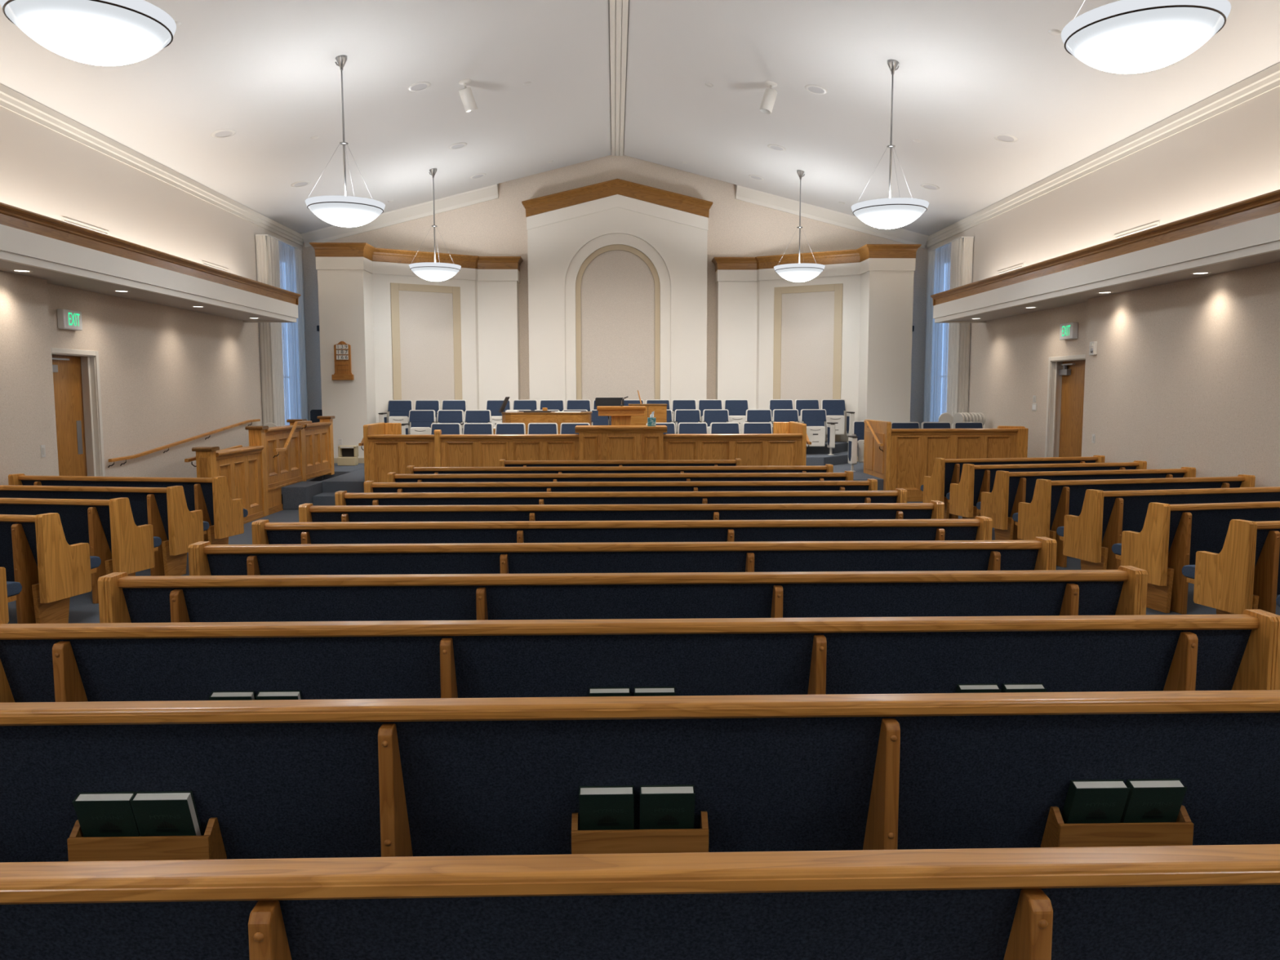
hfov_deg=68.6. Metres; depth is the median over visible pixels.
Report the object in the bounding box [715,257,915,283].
trim
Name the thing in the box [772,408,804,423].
chair
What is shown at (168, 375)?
wall
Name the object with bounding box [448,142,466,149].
ceiling speaker
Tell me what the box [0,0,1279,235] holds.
ceiling
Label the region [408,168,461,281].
pendant
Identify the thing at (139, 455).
handrail
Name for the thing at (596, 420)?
chair
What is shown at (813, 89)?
grille
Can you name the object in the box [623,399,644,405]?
chair
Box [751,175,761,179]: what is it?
grille
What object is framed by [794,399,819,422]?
chair
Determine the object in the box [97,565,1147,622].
pew
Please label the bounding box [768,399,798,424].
chair
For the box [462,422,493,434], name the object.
chair
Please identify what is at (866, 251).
trim
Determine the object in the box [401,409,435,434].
chair
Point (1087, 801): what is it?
hymnal
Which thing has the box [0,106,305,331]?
wall
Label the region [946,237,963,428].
drape
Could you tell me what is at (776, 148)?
grille
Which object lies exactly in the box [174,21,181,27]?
sprinkler
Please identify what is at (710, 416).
cushion
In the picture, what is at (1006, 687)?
hymnal
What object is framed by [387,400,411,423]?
cushion
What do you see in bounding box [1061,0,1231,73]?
pendant
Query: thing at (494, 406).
cushion
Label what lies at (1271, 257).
soffit
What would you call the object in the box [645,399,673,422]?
chair
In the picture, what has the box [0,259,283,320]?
soffit
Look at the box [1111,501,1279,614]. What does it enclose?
pew
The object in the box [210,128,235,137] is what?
ceiling speaker
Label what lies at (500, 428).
chair
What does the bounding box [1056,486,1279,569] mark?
pew
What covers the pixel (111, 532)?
pew
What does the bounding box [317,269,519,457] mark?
wall
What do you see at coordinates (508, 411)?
ring binder
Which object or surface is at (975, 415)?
folding chair
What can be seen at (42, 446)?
light switch
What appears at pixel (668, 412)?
cushion
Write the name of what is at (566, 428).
chair
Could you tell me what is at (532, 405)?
chair
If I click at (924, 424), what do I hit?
chair
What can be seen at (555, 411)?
sheet music
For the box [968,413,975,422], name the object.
folding chair
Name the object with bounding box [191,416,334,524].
wooden partition
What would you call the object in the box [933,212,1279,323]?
soffit
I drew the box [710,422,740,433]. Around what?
chair
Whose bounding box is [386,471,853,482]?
pew
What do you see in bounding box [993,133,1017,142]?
ceiling speaker
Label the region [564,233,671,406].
trim
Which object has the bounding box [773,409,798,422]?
cushion
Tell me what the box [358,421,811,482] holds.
wooden partition
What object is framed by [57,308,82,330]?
exit sign
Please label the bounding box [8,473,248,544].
pew
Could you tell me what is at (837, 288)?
trim
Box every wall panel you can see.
[399,290,454,434]
[780,291,834,440]
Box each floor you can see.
[7,502,1279,623]
[280,440,883,509]
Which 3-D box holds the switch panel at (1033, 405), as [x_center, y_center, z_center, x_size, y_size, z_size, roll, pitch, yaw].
[6.287,-1.164,14.949,0.010,0.120,0.150,0,5,-2]
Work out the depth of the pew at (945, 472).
12.02 m
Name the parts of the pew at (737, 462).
panel, rail, backrest, panel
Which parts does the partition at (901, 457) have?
panel, grip rail, panel, panel, panel, panel frame, cap rail, panel, panel, post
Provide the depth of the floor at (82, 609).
7.77 m
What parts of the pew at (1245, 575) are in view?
seat, panel, leg, backrest, rail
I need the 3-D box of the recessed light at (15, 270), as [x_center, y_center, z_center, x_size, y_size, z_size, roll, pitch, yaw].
[-6.397,-2.162,9.703,0.200,0.006,0.200,0,5,-2]
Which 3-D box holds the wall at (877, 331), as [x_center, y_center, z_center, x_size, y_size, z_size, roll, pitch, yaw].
[3.437,-2.342,19.137,3.560,4.460,2.148,0,5,-2]
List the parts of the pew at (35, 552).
rail, backrest, leg, panel, seat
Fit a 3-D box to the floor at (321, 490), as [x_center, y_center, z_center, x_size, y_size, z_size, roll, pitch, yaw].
[-0.348,-0.130,15.827,13.200,0.690,8.934,0,5,-2]
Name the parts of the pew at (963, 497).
seat, panel, leg, backrest, rail, panel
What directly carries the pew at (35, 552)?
on the floor at (82, 609)
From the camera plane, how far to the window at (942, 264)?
19.51 m
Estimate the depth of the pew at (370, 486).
8.99 m
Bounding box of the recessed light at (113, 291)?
[112,290,129,292]
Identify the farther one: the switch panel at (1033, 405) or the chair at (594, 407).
the chair at (594, 407)
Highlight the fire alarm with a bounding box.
[1088,341,1097,355]
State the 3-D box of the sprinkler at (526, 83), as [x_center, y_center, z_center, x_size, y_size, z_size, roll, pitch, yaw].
[-1.682,-5.905,13.966,0.128,0.042,0.130,0,5,-2]
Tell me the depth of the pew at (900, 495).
8.09 m
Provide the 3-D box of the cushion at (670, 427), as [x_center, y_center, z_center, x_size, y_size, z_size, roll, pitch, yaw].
[0.342,-0.698,15.347,0.460,0.448,0.127,0,5,-2]
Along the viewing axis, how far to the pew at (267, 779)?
2.71 m
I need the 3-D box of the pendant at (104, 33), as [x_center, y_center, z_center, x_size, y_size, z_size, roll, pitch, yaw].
[-3.382,-3.607,5.698,0.947,2.040,0.947,1,6,14]
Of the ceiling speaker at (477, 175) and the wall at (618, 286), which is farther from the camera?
the wall at (618, 286)
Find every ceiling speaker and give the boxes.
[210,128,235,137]
[290,180,311,186]
[407,81,431,91]
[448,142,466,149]
[469,173,485,178]
[748,174,764,180]
[767,144,786,151]
[804,84,827,94]
[920,183,939,190]
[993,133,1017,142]
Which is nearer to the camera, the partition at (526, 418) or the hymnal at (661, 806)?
the hymnal at (661, 806)
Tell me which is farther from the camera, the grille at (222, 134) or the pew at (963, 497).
the grille at (222, 134)
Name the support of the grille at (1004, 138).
attached to the ceiling speaker at (1005, 137)
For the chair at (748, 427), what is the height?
0.853 m
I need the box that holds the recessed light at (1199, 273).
[1190,271,1211,275]
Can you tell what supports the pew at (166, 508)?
on the floor at (82, 609)
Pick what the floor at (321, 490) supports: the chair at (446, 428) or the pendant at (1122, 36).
the chair at (446, 428)
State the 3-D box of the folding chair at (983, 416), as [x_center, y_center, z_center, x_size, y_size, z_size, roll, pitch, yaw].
[6.059,-0.715,16.774,0.040,0.978,0.300,-3,6,-29]
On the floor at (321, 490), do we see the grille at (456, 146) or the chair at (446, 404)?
the chair at (446, 404)
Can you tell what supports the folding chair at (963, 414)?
on the floor at (321, 490)
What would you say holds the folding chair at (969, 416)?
on the floor at (321, 490)
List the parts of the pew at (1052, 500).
seat, panel, leg, backrest, rail, panel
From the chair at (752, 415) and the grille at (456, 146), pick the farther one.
the chair at (752, 415)
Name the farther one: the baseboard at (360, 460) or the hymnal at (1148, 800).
the baseboard at (360, 460)
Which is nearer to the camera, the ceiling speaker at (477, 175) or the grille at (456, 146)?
the grille at (456, 146)
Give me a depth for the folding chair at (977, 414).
16.64 m
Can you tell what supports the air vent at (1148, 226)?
in the wall at (1232, 156)
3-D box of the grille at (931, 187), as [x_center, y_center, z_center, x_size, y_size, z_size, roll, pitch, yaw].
[5.050,-5.105,16.332,0.236,0.001,0.236,14,5,-3]
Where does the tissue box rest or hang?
on the wooden partition at (386, 450)
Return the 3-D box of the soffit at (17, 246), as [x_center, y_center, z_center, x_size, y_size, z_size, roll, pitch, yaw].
[-6.191,-1.744,3.925,0.944,0.308,25.470,0,5,-2]
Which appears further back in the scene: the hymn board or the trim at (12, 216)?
the hymn board
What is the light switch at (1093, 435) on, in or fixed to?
attached to the wall at (1185, 373)
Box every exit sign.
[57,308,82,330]
[1059,322,1078,340]
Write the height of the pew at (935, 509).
0.860 m
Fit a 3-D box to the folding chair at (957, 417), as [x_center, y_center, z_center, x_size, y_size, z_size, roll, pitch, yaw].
[5.687,-0.713,16.764,0.040,0.978,0.300,-3,6,-29]
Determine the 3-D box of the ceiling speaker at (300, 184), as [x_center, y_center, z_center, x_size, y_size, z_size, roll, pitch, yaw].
[-5.805,-5.067,16.046,0.318,0.085,0.328,0,5,5]
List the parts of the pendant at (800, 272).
lamp shade, stem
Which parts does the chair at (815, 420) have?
frame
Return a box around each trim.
[0,83,303,246]
[0,202,301,305]
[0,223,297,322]
[301,183,498,247]
[309,242,523,271]
[315,257,519,283]
[390,282,462,399]
[521,178,712,217]
[526,194,708,230]
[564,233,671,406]
[575,244,660,399]
[608,0,628,155]
[711,244,921,271]
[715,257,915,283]
[735,185,928,248]
[773,283,843,441]
[925,62,1279,248]
[930,189,1279,305]
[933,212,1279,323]
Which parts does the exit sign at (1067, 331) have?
plate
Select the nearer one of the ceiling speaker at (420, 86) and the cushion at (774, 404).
the ceiling speaker at (420, 86)
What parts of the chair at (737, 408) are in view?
frame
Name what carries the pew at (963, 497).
on the floor at (82, 609)
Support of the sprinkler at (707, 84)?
attached to the ceiling
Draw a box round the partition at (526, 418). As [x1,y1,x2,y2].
[493,396,592,434]
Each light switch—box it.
[40,444,45,457]
[1091,434,1095,443]
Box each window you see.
[279,257,294,418]
[936,258,951,422]
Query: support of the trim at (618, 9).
attached to the ceiling
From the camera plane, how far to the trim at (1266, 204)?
10.31 m
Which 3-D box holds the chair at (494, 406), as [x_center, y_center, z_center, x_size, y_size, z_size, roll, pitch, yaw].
[-2.826,-1.145,18.394,0.573,0.853,0.428,0,5,-2]
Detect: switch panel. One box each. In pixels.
[1031,403,1036,410]
[1032,395,1035,402]
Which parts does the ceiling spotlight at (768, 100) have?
mounting plate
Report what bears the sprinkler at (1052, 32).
attached to the ceiling
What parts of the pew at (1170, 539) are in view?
seat, panel, leg, backrest, rail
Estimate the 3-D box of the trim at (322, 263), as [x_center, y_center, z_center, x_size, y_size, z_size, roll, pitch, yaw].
[-4.322,-4.184,18.744,3.604,0.234,2.169,0,5,-2]
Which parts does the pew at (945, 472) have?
panel, leg, backrest, rail, panel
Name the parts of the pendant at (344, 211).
stem, lamp shade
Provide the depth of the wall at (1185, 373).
11.10 m
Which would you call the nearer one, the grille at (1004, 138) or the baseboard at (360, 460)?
the grille at (1004, 138)
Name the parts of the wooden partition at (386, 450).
grip rail, panel, cap rail, panel frame, panel, divider post, panel, panel, cap rail, panel frame, panel, panel, panel frame, panel, panel frame, panel, panel frame, panel, panel, panel, panel frame, cap rail, panel, panel, grip rail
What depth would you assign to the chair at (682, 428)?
15.37 m
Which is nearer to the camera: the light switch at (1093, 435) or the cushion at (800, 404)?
the light switch at (1093, 435)
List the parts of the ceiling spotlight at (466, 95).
mounting plate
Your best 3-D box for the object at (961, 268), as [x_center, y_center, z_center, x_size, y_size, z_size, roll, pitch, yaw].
[6.052,-2.519,18.532,0.252,4.200,1.880,0,5,-2]
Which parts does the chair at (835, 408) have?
frame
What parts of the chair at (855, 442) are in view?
frame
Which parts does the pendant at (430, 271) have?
stem, lamp shade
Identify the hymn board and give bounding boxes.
[331,341,354,380]
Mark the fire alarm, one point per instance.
(1093, 345)
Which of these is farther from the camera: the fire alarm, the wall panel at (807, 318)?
the wall panel at (807, 318)
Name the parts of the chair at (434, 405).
frame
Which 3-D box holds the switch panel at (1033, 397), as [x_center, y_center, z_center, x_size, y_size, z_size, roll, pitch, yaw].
[6.285,-1.291,14.947,0.012,0.110,0.100,0,5,-2]
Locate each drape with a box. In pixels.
[266,235,284,426]
[293,248,307,421]
[923,249,935,422]
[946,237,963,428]
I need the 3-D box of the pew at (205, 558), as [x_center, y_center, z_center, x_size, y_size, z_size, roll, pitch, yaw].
[-0.076,0.751,5.612,4.880,0.860,0.620,0,5,-2]
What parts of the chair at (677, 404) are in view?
frame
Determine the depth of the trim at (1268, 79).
11.98 m
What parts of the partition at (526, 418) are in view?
lid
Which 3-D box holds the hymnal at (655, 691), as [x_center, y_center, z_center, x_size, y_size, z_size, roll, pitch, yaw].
[0.057,0.917,3.682,0.159,0.227,0.112,0,5,-2]
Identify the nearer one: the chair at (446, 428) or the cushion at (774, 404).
the chair at (446, 428)
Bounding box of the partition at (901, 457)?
[863,419,1028,502]
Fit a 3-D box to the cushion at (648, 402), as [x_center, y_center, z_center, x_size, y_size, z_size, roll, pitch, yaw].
[0.357,-1.354,18.561,0.460,0.448,0.127,0,5,-2]
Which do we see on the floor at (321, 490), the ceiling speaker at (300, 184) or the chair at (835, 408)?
the chair at (835, 408)
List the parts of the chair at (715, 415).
frame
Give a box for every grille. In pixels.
[214,131,232,137]
[293,182,307,186]
[411,84,426,90]
[451,143,464,148]
[472,174,483,178]
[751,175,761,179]
[769,146,782,150]
[808,86,823,93]
[923,185,936,189]
[996,135,1013,141]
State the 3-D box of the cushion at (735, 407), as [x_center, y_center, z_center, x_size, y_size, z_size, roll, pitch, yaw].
[1.917,-1.360,18.602,0.460,0.448,0.127,0,5,-2]
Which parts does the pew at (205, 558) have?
panel, rail, backrest, panel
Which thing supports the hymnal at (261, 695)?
on the pew at (76, 662)
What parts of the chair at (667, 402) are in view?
frame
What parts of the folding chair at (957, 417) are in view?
backrest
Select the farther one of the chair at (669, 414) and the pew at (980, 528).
the chair at (669, 414)
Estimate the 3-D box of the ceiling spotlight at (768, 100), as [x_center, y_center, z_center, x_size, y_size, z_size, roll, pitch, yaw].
[1.833,-5.458,13.384,0.258,0.438,0.200,0,5,-2]
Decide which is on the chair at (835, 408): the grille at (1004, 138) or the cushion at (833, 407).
the cushion at (833, 407)
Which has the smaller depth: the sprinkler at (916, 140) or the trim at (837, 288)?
the sprinkler at (916, 140)
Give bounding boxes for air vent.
[62,216,109,235]
[201,260,229,272]
[997,263,1023,275]
[1114,221,1159,239]
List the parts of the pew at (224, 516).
panel, rail, backrest, leg, panel, seat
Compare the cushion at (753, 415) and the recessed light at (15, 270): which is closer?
the recessed light at (15, 270)
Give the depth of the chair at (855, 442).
15.96 m
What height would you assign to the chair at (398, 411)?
0.853 m
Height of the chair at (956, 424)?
0.853 m
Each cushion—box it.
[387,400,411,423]
[408,410,434,427]
[415,400,439,422]
[465,410,489,422]
[486,400,510,416]
[646,400,669,409]
[655,423,675,434]
[666,410,671,422]
[672,400,695,422]
[675,409,700,426]
[703,409,728,426]
[724,400,747,415]
[746,409,771,422]
[769,400,792,422]
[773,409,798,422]
[795,400,818,417]
[801,409,826,426]
[822,400,845,415]
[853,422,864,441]
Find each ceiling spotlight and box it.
[458,78,477,112]
[759,80,777,114]
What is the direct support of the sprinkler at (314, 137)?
attached to the ceiling
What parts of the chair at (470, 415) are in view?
frame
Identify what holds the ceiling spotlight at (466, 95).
attached to the ceiling
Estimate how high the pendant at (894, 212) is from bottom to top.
2.040 m
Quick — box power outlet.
[337,438,342,444]
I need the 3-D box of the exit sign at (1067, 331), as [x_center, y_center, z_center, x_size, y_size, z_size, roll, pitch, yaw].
[6.275,-2.178,13.727,0.088,0.235,0.400,0,5,-2]
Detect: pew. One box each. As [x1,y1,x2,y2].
[0,484,208,576]
[0,497,161,604]
[0,512,101,623]
[0,567,22,623]
[0,608,1279,702]
[0,689,1279,862]
[0,844,1279,959]
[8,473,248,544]
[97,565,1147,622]
[187,537,1057,575]
[251,515,992,544]
[298,500,944,522]
[334,488,906,505]
[364,478,877,493]
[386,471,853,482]
[406,464,833,474]
[499,458,741,466]
[920,455,1105,519]
[946,460,1146,519]
[976,466,1195,540]
[1012,474,1255,567]
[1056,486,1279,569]
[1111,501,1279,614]
[1182,519,1279,614]
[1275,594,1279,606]
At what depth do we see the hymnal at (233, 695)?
3.59 m
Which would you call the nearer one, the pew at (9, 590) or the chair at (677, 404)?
the pew at (9, 590)
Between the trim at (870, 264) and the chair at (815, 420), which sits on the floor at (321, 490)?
the chair at (815, 420)
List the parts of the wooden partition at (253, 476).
post panel, newel post, panel, panel frame, cap rail, panel, panel, newel post, panel, skirt panel, panel frame, panel, cap rail, panel, newel post, panel, panel frame, panel, cap rail, panel, newel post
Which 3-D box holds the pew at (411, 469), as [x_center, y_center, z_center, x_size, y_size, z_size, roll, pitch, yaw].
[-0.222,0.235,11.069,4.880,0.860,0.620,0,5,-2]
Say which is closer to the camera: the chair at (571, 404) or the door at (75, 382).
the door at (75, 382)
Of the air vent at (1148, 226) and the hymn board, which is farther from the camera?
the hymn board
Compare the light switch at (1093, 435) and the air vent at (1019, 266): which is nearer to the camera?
the light switch at (1093, 435)
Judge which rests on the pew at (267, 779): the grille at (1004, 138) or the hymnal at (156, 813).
the hymnal at (156, 813)
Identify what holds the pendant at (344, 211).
hanging from the ceiling
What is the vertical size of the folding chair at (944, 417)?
0.978 m
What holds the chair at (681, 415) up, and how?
on the floor at (321, 490)
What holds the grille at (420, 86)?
attached to the ceiling speaker at (420, 86)
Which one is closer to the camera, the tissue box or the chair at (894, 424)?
the tissue box
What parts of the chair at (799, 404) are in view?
frame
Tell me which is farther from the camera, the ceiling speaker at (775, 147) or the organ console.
the organ console
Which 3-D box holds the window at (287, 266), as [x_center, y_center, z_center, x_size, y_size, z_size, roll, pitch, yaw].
[-7.132,-2.594,18.555,0.060,3.600,1.300,0,5,-2]
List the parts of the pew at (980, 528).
panel, backrest, rail, panel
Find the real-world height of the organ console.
1.385 m
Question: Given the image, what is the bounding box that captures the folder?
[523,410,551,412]
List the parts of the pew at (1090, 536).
seat, panel, leg, backrest, rail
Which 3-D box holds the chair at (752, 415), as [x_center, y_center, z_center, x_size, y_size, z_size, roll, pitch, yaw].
[2.292,-0.899,17.640,0.573,0.853,0.428,0,5,-2]
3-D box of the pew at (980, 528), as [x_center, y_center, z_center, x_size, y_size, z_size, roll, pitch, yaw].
[-0.101,0.665,6.521,4.880,0.860,0.620,0,5,-2]
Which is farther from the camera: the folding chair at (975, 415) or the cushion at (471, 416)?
the cushion at (471, 416)
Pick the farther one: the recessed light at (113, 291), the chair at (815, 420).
the chair at (815, 420)
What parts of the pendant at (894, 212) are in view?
lamp shade, stem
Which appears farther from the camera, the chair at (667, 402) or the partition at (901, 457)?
the chair at (667, 402)
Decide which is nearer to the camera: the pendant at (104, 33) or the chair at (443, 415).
the pendant at (104, 33)
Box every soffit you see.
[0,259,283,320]
[949,250,1279,320]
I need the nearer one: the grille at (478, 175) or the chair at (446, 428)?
the chair at (446, 428)
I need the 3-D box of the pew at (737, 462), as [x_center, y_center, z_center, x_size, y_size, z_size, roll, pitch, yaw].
[-0.248,0.143,12.039,3.020,0.860,0.620,0,5,-2]
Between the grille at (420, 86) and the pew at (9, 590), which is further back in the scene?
the grille at (420, 86)
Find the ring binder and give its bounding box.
[505,409,519,412]
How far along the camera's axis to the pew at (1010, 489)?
10.11 m
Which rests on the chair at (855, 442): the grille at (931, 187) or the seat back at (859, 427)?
the seat back at (859, 427)
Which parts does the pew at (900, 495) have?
panel, rail, backrest, panel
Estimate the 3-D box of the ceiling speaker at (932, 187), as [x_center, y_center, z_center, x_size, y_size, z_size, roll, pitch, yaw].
[5.051,-5.109,16.331,0.318,0.085,0.328,0,5,5]
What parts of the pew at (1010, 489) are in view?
seat, panel, leg, backrest, rail, panel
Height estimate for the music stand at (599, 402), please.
1.256 m
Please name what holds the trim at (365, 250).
attached to the wall at (354, 305)
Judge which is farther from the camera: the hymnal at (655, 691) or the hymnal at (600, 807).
the hymnal at (655, 691)
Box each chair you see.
[377,400,413,426]
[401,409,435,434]
[409,400,439,425]
[430,422,461,434]
[436,400,466,422]
[436,409,463,423]
[460,409,491,434]
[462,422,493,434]
[485,400,511,426]
[494,422,525,434]
[512,400,537,410]
[527,422,558,434]
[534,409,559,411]
[539,400,564,411]
[560,422,590,434]
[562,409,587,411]
[565,400,591,411]
[590,409,611,425]
[592,400,596,409]
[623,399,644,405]
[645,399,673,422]
[645,422,675,434]
[666,409,675,424]
[671,399,696,434]
[674,409,701,434]
[677,422,707,434]
[697,399,722,422]
[702,408,728,433]
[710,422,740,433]
[724,399,748,433]
[742,422,772,433]
[745,408,773,433]
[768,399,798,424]
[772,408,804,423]
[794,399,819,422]
[800,408,835,454]
[820,399,854,442]
[848,421,864,471]
[891,422,919,428]
[920,422,951,428]
[938,413,953,428]
[952,413,964,428]
[953,422,982,428]
[961,413,968,422]
[964,413,971,422]
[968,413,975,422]
[972,413,978,422]
[975,413,982,422]
[978,413,985,428]
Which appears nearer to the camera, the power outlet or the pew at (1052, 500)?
the pew at (1052, 500)
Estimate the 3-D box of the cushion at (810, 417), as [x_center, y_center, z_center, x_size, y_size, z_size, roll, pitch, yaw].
[3.296,-1.101,17.749,0.460,0.448,0.127,0,5,-2]
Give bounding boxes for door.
[51,347,105,476]
[1044,354,1085,457]
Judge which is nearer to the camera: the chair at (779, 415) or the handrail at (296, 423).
the handrail at (296, 423)
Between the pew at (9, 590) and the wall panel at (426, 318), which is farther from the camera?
the wall panel at (426, 318)
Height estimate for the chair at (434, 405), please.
0.853 m
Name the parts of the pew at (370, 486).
panel, rail, backrest, panel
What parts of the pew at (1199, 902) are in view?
rail, backrest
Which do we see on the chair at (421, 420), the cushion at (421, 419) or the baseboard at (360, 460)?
the cushion at (421, 419)
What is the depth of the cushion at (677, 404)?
18.58 m
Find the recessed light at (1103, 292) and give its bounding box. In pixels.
[1096,291,1112,293]
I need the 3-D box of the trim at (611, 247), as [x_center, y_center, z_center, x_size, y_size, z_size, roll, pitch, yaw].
[-0.467,-2.909,19.921,1.774,4.072,0.273,0,5,-2]
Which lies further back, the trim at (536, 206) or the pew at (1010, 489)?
the trim at (536, 206)
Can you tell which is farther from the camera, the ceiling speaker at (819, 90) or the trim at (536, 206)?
the trim at (536, 206)
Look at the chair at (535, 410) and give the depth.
17.66 m
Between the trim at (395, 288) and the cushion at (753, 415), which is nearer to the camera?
the cushion at (753, 415)
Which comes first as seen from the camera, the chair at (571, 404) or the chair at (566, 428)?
the chair at (566, 428)
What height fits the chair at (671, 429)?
0.853 m
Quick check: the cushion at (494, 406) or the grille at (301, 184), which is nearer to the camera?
the grille at (301, 184)
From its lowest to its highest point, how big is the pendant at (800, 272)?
2.040 m
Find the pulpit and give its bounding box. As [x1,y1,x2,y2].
[596,405,645,425]
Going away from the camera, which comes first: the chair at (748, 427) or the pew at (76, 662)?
the pew at (76, 662)
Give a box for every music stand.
[310,409,322,422]
[595,397,623,425]
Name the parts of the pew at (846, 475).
panel, rail, backrest, panel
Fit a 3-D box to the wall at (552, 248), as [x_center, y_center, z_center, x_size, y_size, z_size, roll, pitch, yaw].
[-0.467,-3.405,19.837,3.740,5.075,0.349,0,5,-2]
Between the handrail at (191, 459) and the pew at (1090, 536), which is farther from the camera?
the handrail at (191, 459)
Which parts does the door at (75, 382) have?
closer arm, push plate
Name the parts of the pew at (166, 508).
rail, backrest, leg, panel, seat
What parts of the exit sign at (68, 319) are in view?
plate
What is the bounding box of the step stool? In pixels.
[337,445,358,466]
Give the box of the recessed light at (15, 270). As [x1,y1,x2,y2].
[11,269,33,272]
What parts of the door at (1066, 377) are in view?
closer arm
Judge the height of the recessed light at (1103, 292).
0.006 m
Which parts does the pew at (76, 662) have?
panel, rail, panel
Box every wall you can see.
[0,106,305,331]
[0,271,308,484]
[284,153,944,428]
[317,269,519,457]
[527,207,707,416]
[581,249,654,409]
[715,271,913,456]
[922,262,1279,487]
[924,86,1279,331]
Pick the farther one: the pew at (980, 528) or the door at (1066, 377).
the door at (1066, 377)
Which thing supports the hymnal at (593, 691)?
on the pew at (76, 662)
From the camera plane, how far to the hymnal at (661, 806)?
2.73 m
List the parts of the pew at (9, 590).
panel, seat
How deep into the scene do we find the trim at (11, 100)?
12.51 m
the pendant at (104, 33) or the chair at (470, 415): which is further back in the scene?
the chair at (470, 415)
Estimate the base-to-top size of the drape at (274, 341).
4.180 m
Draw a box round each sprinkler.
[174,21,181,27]
[310,135,319,139]
[522,81,531,85]
[705,82,713,87]
[912,138,921,142]
[1048,29,1061,35]
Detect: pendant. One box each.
[0,0,176,66]
[305,54,385,226]
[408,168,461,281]
[773,169,825,281]
[851,59,928,228]
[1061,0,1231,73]
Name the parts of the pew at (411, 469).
panel, rail, backrest, panel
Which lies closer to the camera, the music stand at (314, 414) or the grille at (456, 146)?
the grille at (456, 146)
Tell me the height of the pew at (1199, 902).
0.860 m
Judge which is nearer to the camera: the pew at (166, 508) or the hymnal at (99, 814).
the hymnal at (99, 814)
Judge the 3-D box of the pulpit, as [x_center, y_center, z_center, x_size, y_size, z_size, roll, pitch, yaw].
[-0.294,-0.598,14.832,0.760,1.130,0.510,0,5,-2]
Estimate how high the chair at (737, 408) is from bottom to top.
0.853 m
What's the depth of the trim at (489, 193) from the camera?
19.58 m
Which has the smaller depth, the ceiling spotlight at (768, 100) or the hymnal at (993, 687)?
the hymnal at (993, 687)
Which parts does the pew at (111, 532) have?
rail, backrest, leg, panel, seat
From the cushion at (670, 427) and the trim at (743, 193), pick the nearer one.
the cushion at (670, 427)
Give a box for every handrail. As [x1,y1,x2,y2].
[107,418,260,467]
[184,444,242,466]
[272,421,311,457]
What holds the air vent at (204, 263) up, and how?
in the wall at (45, 171)
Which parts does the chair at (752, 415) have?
frame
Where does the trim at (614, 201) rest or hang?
attached to the wall at (552, 248)
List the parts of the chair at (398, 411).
frame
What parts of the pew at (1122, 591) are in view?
panel, rail, backrest, panel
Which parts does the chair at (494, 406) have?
frame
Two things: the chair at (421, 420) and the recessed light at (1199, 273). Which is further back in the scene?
the chair at (421, 420)
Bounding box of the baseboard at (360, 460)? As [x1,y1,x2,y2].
[333,456,858,463]
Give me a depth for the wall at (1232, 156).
11.77 m
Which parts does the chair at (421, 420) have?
frame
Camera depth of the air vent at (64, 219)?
11.60 m
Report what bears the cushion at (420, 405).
on the chair at (434, 405)
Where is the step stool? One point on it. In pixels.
(348, 455)
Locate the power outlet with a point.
(340, 440)
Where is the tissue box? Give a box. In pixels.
[647,411,655,426]
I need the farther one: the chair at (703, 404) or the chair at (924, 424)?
the chair at (703, 404)
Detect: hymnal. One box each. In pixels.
[72,791,140,837]
[129,791,203,836]
[208,690,256,700]
[255,690,302,700]
[578,785,634,830]
[588,687,630,697]
[634,686,675,696]
[639,784,695,829]
[955,683,1000,693]
[1000,683,1046,692]
[1061,779,1129,823]
[1120,778,1186,822]
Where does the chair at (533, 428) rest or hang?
on the floor at (321, 490)
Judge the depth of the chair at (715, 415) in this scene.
17.70 m
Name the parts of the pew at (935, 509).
panel, rail, backrest, panel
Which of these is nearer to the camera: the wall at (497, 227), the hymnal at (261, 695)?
the hymnal at (261, 695)
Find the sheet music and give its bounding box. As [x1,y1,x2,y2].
[555,411,581,412]
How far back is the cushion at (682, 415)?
17.69 m
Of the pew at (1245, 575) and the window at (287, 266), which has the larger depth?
the window at (287, 266)

